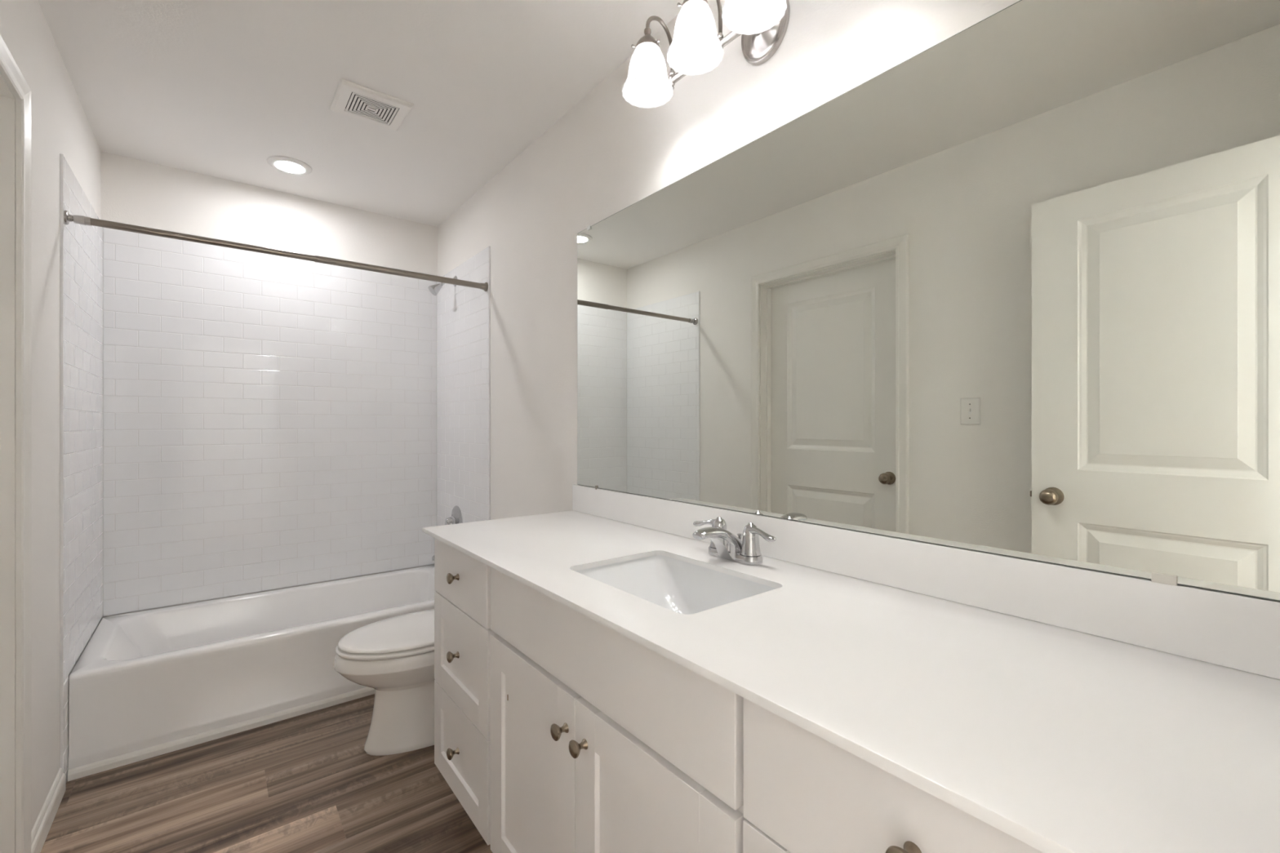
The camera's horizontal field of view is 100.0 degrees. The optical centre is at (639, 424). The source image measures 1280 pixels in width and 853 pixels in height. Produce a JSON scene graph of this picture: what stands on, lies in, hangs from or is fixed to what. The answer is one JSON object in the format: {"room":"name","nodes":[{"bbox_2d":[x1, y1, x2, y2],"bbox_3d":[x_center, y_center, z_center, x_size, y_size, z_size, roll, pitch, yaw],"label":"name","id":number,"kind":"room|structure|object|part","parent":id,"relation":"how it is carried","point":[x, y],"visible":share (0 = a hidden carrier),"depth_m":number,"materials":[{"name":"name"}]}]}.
{"room":"bathroom","nodes":[
{"label":"bathroom","id":0,"kind":"room"},
{"bbox_2d":[0,0,102,831],"bbox_3d":[-1.389,-0.006,1.023,0.123,2.440,3.659,0,0,-38],"label":"wall","id":1,"kind":"structure","parent":0,"point":[67,260],"depth_m":1.78,"materials":[{"name":"paint"}]},
{"bbox_2d":[0,72,15,852],"bbox_3d":[-1.391,0.181,1.018,0.115,2.065,0.853,0,0,-38],"label":"door frame","id":2,"kind":"structure","parent":1,"relation":"attached to","point":[7,99],"depth_m":1.36,"materials":[{"name":"paint"}]},
{"bbox_2d":[0,34,31,852],"bbox_3d":[-1.338,0.160,1.060,0.018,2.108,0.939,0,0,-38],"label":"trim","id":3,"kind":"structure","parent":1,"relation":"attached to","point":[10,70],"depth_m":1.39,"materials":[{"name":"paint"}]},
{"bbox_2d":[31,768,66,852],"bbox_3d":[-1.771,1.174,1.602,0.013,0.080,0.446,0,0,-38],"label":"baseboard","id":4,"kind":"structure","parent":1,"relation":"attached to","point":[39,833],"depth_m":1.61,"materials":[{"name":"paint"}]},
{"bbox_3d":[-1.914,0.159,1.777,0.008,2.107,0.004,0,0,-38],"label":"edge trim","id":5,"kind":"part","parent":1,"relation":"part of","materials":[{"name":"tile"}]},
{"bbox_3d":[-2.163,0.159,2.093,0.006,2.104,0.800,0,0,-38],"label":"tile panel","id":6,"kind":"part","parent":1,"relation":"part of","materials":[{"name":"ceramic"}]},
{"bbox_2d":[67,687,374,781],"bbox_3d":[-1.373,1.197,2.286,1.469,0.034,0.013,0,0,-38],"label":"trim","id":7,"kind":"structure","parent":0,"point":[84,771],"depth_m":2.06,"materials":[{"name":"paint"}]},
{"bbox_2d":[40,693,492,852],"bbox_3d":[-0.351,1.264,0.926,2.800,0.100,5.187,0,0,-38],"label":"floor","id":8,"kind":"structure","parent":0,"point":[306,783],"depth_m":1.73,"materials":[{"name":"wood"}]},
{"bbox_2d":[67,564,435,770],"bbox_3d":[-1.606,1.040,2.579,1.470,0.348,0.735,0,0,-38],"label":"bathtub","id":9,"kind":"object","parent":8,"relation":"on","point":[144,679],"visible":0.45,"depth_m":2.21,"materials":[{"name":"ceramic"}]},
{"bbox_2d":[333,609,435,755],"bbox_3d":[-0.806,0.850,2.156,0.743,0.728,0.448,0,0,-38],"label":"toilet","id":10,"kind":"object","parent":8,"relation":"on","point":[393,656],"visible":0.41,"depth_m":1.98,"materials":[{"name":"ceramic"}]},
{"bbox_3d":[-0.901,0.819,2.080,0.488,0.017,0.384,0,0,-38],"label":"seat","id":11,"kind":"part","parent":10,"relation":"part of","materials":[{"name":"plastic"}]},
{"bbox_3d":[-0.896,0.797,2.084,0.486,0.019,0.374,0,0,-38],"label":"lid","id":12,"kind":"part","parent":10,"relation":"part of","materials":[{"name":"ceramic"}]},
{"bbox_2d":[434,537,495,845],"bbox_3d":[-0.324,0.779,1.696,0.571,0.870,0.448,0,0,-38],"label":"base cabinet","id":13,"kind":"object","parent":8,"relation":"on","point":[463,631],"visible":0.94,"depth_m":1.51,"materials":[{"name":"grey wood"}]},
{"bbox_3d":[-0.531,0.932,1.522,0.032,0.031,0.031,0,0,-38],"label":"knob","id":14,"kind":"part","parent":13,"relation":"part of","materials":[{"name":"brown metal"}]},
{"bbox_3d":[-0.531,0.658,1.522,0.032,0.031,0.031,0,0,-38],"label":"knob","id":15,"kind":"part","parent":13,"relation":"part of","materials":[{"name":"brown metal"}]},
{"bbox_3d":[-0.531,0.436,1.522,0.032,0.031,0.031,0,0,-38],"label":"knob","id":16,"kind":"part","parent":13,"relation":"part of","materials":[{"name":"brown metal"}]},
{"bbox_3d":[-0.511,0.940,1.538,0.019,0.264,0.424,0,0,-38],"label":"drawer","id":17,"kind":"part","parent":13,"relation":"part of","materials":[{"name":"paint"}]},
{"bbox_3d":[-0.513,0.439,1.540,0.019,0.170,0.418,0,0,-38],"label":"drawer","id":18,"kind":"part","parent":13,"relation":"part of","materials":[{"name":"paint"}]},
{"bbox_3d":[-0.511,0.666,1.538,0.019,0.278,0.424,0,0,-38],"label":"drawer","id":19,"kind":"part","parent":13,"relation":"part of","materials":[{"name":"paint"}]},
{"bbox_2d":[490,567,745,852],"bbox_3d":[0.073,0.779,1.195,0.571,0.870,0.830,0,0,-38],"label":"base cabinet","id":20,"kind":"object","parent":8,"relation":"on","point":[602,742],"visible":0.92,"depth_m":0.98,"materials":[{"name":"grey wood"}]},
{"bbox_3d":[-0.245,0.801,1.202,0.019,0.542,0.404,0,0,-38],"label":"door","id":21,"kind":"part","parent":20,"relation":"part of","materials":[{"name":"paint"}]},
{"bbox_3d":[-0.158,0.600,1.051,0.032,0.031,0.031,0,0,-38],"label":"knob","id":22,"kind":"part","parent":20,"relation":"part of","materials":[{"name":"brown metal"}]},
{"bbox_3d":[-0.115,0.600,0.997,0.032,0.031,0.031,0,0,-38],"label":"knob","id":23,"kind":"part","parent":20,"relation":"part of","materials":[{"name":"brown metal"}]},
{"bbox_3d":[0.009,0.801,0.882,0.019,0.542,0.406,0,0,-38],"label":"door","id":24,"kind":"part","parent":20,"relation":"part of","materials":[{"name":"paint"}]},
{"bbox_3d":[-0.104,0.710,1.055,0.019,0.732,0.830,0,0,-38],"label":"frame","id":25,"kind":"part","parent":20,"relation":"part of","materials":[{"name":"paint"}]},
{"bbox_2d":[422,484,1279,852],"bbox_3d":[0.092,0.286,1.176,0.565,0.112,1.826,0,0,-38],"label":"countertop","id":26,"kind":"structure","parent":20,"relation":"on","point":[1060,708],"depth_m":0.73,"materials":[{"name":"stone"}]},
{"bbox_2d":[575,555,775,614],"bbox_3d":[0.065,0.410,1.167,0.338,0.133,0.455,0,0,-38],"label":"sink","id":27,"kind":"object","parent":26,"relation":"in","point":[681,587],"visible":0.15,"depth_m":1.31,"materials":[{"name":"ceramic"}]},
{"bbox_2d":[693,516,776,565],"bbox_3d":[0.224,0.282,1.315,0.189,0.096,0.192,0,0,6],"label":"faucet","id":28,"kind":"object","parent":26,"relation":"on","point":[724,544],"visible":1,"depth_m":1.27,"materials":[{"name":"silver metal"}]},
{"bbox_3d":[0.172,0.255,1.386,0.024,0.026,0.082,0,0,-44],"label":"lever","id":29,"kind":"part","parent":28,"relation":"part of","materials":[{"name":"silver metal"}]},
{"bbox_3d":[0.190,0.283,1.287,0.153,0.079,0.056,0,0,-38],"label":"spout","id":30,"kind":"part","parent":28,"relation":"part of","materials":[{"name":"silver metal"}]},
{"bbox_3d":[0.201,0.272,1.361,0.049,0.075,0.049,0,0,-38],"label":"handle","id":31,"kind":"part","parent":28,"relation":"part of","materials":[{"name":"silver metal"}]},
{"bbox_3d":[0.202,0.296,1.297,0.068,0.067,0.052,0,0,-38],"label":"spout","id":32,"kind":"part","parent":28,"relation":"part of","materials":[{"name":"silver metal"}]},
{"bbox_3d":[0.249,0.300,1.337,0.015,0.058,0.015,0,0,-38],"label":"lift rod","id":33,"kind":"part","parent":28,"relation":"part of","materials":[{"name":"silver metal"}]},
{"bbox_3d":[0.264,0.272,1.281,0.049,0.075,0.049,0,0,-38],"label":"handle","id":34,"kind":"part","parent":28,"relation":"part of","materials":[{"name":"silver metal"}]},
{"bbox_3d":[0.282,0.255,1.247,0.024,0.026,0.082,0,0,-33],"label":"lever","id":35,"kind":"part","parent":28,"relation":"part of","materials":[{"name":"silver metal"}]},
{"bbox_2d":[742,697,1043,852],"bbox_3d":[0.494,0.779,0.664,0.571,0.870,0.525,0,0,-38],"label":"base cabinet","id":36,"kind":"object","parent":8,"relation":"on","point":[804,793],"visible":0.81,"depth_m":0.60,"materials":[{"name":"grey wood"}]},
{"bbox_3d":[0.280,0.796,0.539,0.019,0.550,0.442,0,0,-38],"label":"door","id":37,"kind":"part","parent":36,"relation":"part of","materials":[{"name":"paint"}]},
{"bbox_3d":[0.260,0.426,0.525,0.032,0.031,0.031,0,0,-38],"label":"knob","id":38,"kind":"part","parent":36,"relation":"part of","materials":[{"name":"brown metal"}]},
{"bbox_2d":[100,151,437,621],"bbox_3d":[-1.867,-0.006,2.909,1.486,2.440,0.109,0,0,-38],"label":"wall","id":39,"kind":"structure","parent":0,"point":[269,421],"depth_m":2.76,"materials":[{"name":"tile"}]},
{"bbox_2d":[38,0,684,226],"bbox_3d":[-0.339,-1.276,0.911,2.800,0.100,5.150,0,0,-38],"label":"ceiling","id":40,"kind":"structure","parent":0,"point":[215,88],"depth_m":1.91,"materials":[{"name":"white paint"}]},
{"bbox_2d":[266,155,311,175],"bbox_3d":[-1.656,-1.220,2.541,0.180,0.012,0.180,0,0,-38],"label":"recessed light","id":41,"kind":"object","parent":40,"relation":"in","point":[288,165],"visible":1,"depth_m":2.52,"materials":[{"name":"white plastic"}]},
{"bbox_2d":[330,78,413,130],"bbox_3d":[-1.033,-1.219,2.068,0.246,0.014,0.228,0,0,-38],"label":"ceiling vent","id":42,"kind":"object","parent":40,"relation":"in","point":[351,99],"visible":1,"depth_m":2.05,"materials":[{"name":"white plastic"}]},
{"bbox_2d":[436,0,1279,601],"bbox_3d":[-0.141,-0.006,2.012,0.123,2.440,3.659,0,0,-38],"label":"wall","id":43,"kind":"structure","parent":0,"point":[507,353],"depth_m":2.16,"materials":[{"name":"paint"}]},
{"bbox_2d":[63,209,488,291],"bbox_3d":[-1.354,-0.695,2.261,1.470,0.047,0.047,0,0,-38],"label":"shower rod","id":44,"kind":"object","parent":43,"relation":"attached to","point":[81,220],"visible":1,"depth_m":2.14,"materials":[{"name":"silver metal"}]},
{"bbox_2d":[428,275,457,295],"bbox_3d":[-1.111,-0.782,3.019,0.151,0.130,0.061,0,0,-38],"label":"shower","id":45,"kind":"object","parent":43,"relation":"attached to","point":[434,290],"visible":0.64,"depth_m":2.98,"materials":[{"name":"silver metal"}]},
{"bbox_2d":[444,506,462,524],"bbox_3d":[-1.065,0.547,3.022,0.074,0.171,0.168,0,0,-38],"label":"shower valve","id":46,"kind":"object","parent":43,"relation":"attached to","point":[456,516],"visible":0.51,"depth_m":3.01,"materials":[{"name":"silver metal"}]},
{"bbox_3d":[-1.006,0.159,3.010,0.006,2.104,0.800,0,0,-38],"label":"tile panel","id":47,"kind":"part","parent":43,"relation":"part of","materials":[{"name":"tile"}]},
{"bbox_3d":[-0.755,0.159,2.696,0.008,2.107,0.004,0,0,-38],"label":"edge trim","id":48,"kind":"part","parent":43,"relation":"part of","materials":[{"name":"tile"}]},
{"bbox_2d":[622,0,790,108],"bbox_3d":[0.227,-1.020,1.280,0.225,0.226,0.696,0,0,-38],"label":"vanity light","id":49,"kind":"object","parent":43,"relation":"attached to","point":[695,48],"visible":1,"depth_m":1.36,"materials":[{"name":"white glass"}]},
{"bbox_3d":[0.021,-0.970,1.471,0.138,0.124,0.141,0,0,-38],"label":"lamp shade","id":50,"kind":"part","parent":49,"relation":"part of","materials":[{"name":"white glass"}]},
{"bbox_3d":[0.057,-1.058,1.499,0.102,0.151,0.010,0,0,-38],"label":"arm","id":51,"kind":"part","parent":49,"relation":"part of","materials":[{"name":"silver metal"}]},
{"bbox_3d":[0.136,-0.997,1.326,0.058,0.091,0.058,0,0,-38],"label":"bulb","id":52,"kind":"part","parent":49,"relation":"part of","materials":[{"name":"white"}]},
{"bbox_3d":[0.136,-0.970,1.326,0.138,0.124,0.141,0,0,-38],"label":"lamp shade","id":53,"kind":"part","parent":49,"relation":"part of","materials":[{"name":"white glass"}]},
{"bbox_3d":[0.172,-1.058,1.354,0.102,0.151,0.010,0,0,-38],"label":"arm","id":54,"kind":"part","parent":49,"relation":"part of","materials":[{"name":"silver metal"}]},
{"bbox_3d":[0.251,-0.970,1.181,0.138,0.124,0.141,0,0,-38],"label":"lamp shade","id":55,"kind":"part","parent":49,"relation":"part of","materials":[{"name":"white glass"}]},
{"bbox_2d":[572,484,1279,679],"bbox_3d":[0.310,0.280,1.348,0.009,0.099,1.826,0,0,-38],"label":"backsplash","id":56,"kind":"structure","parent":43,"relation":"attached to","point":[1242,633],"depth_m":0.91,"materials":[{"name":"stone"}]},
{"bbox_2d":[577,0,1279,601],"bbox_3d":[0.320,-0.247,1.336,0.011,0.963,1.793,0,0,-38],"label":"wall mirror","id":57,"kind":"object","parent":43,"relation":"attached to","point":[1012,289],"visible":1,"depth_m":0.95,"materials":[{"name":"grey mirror"}]}
]}

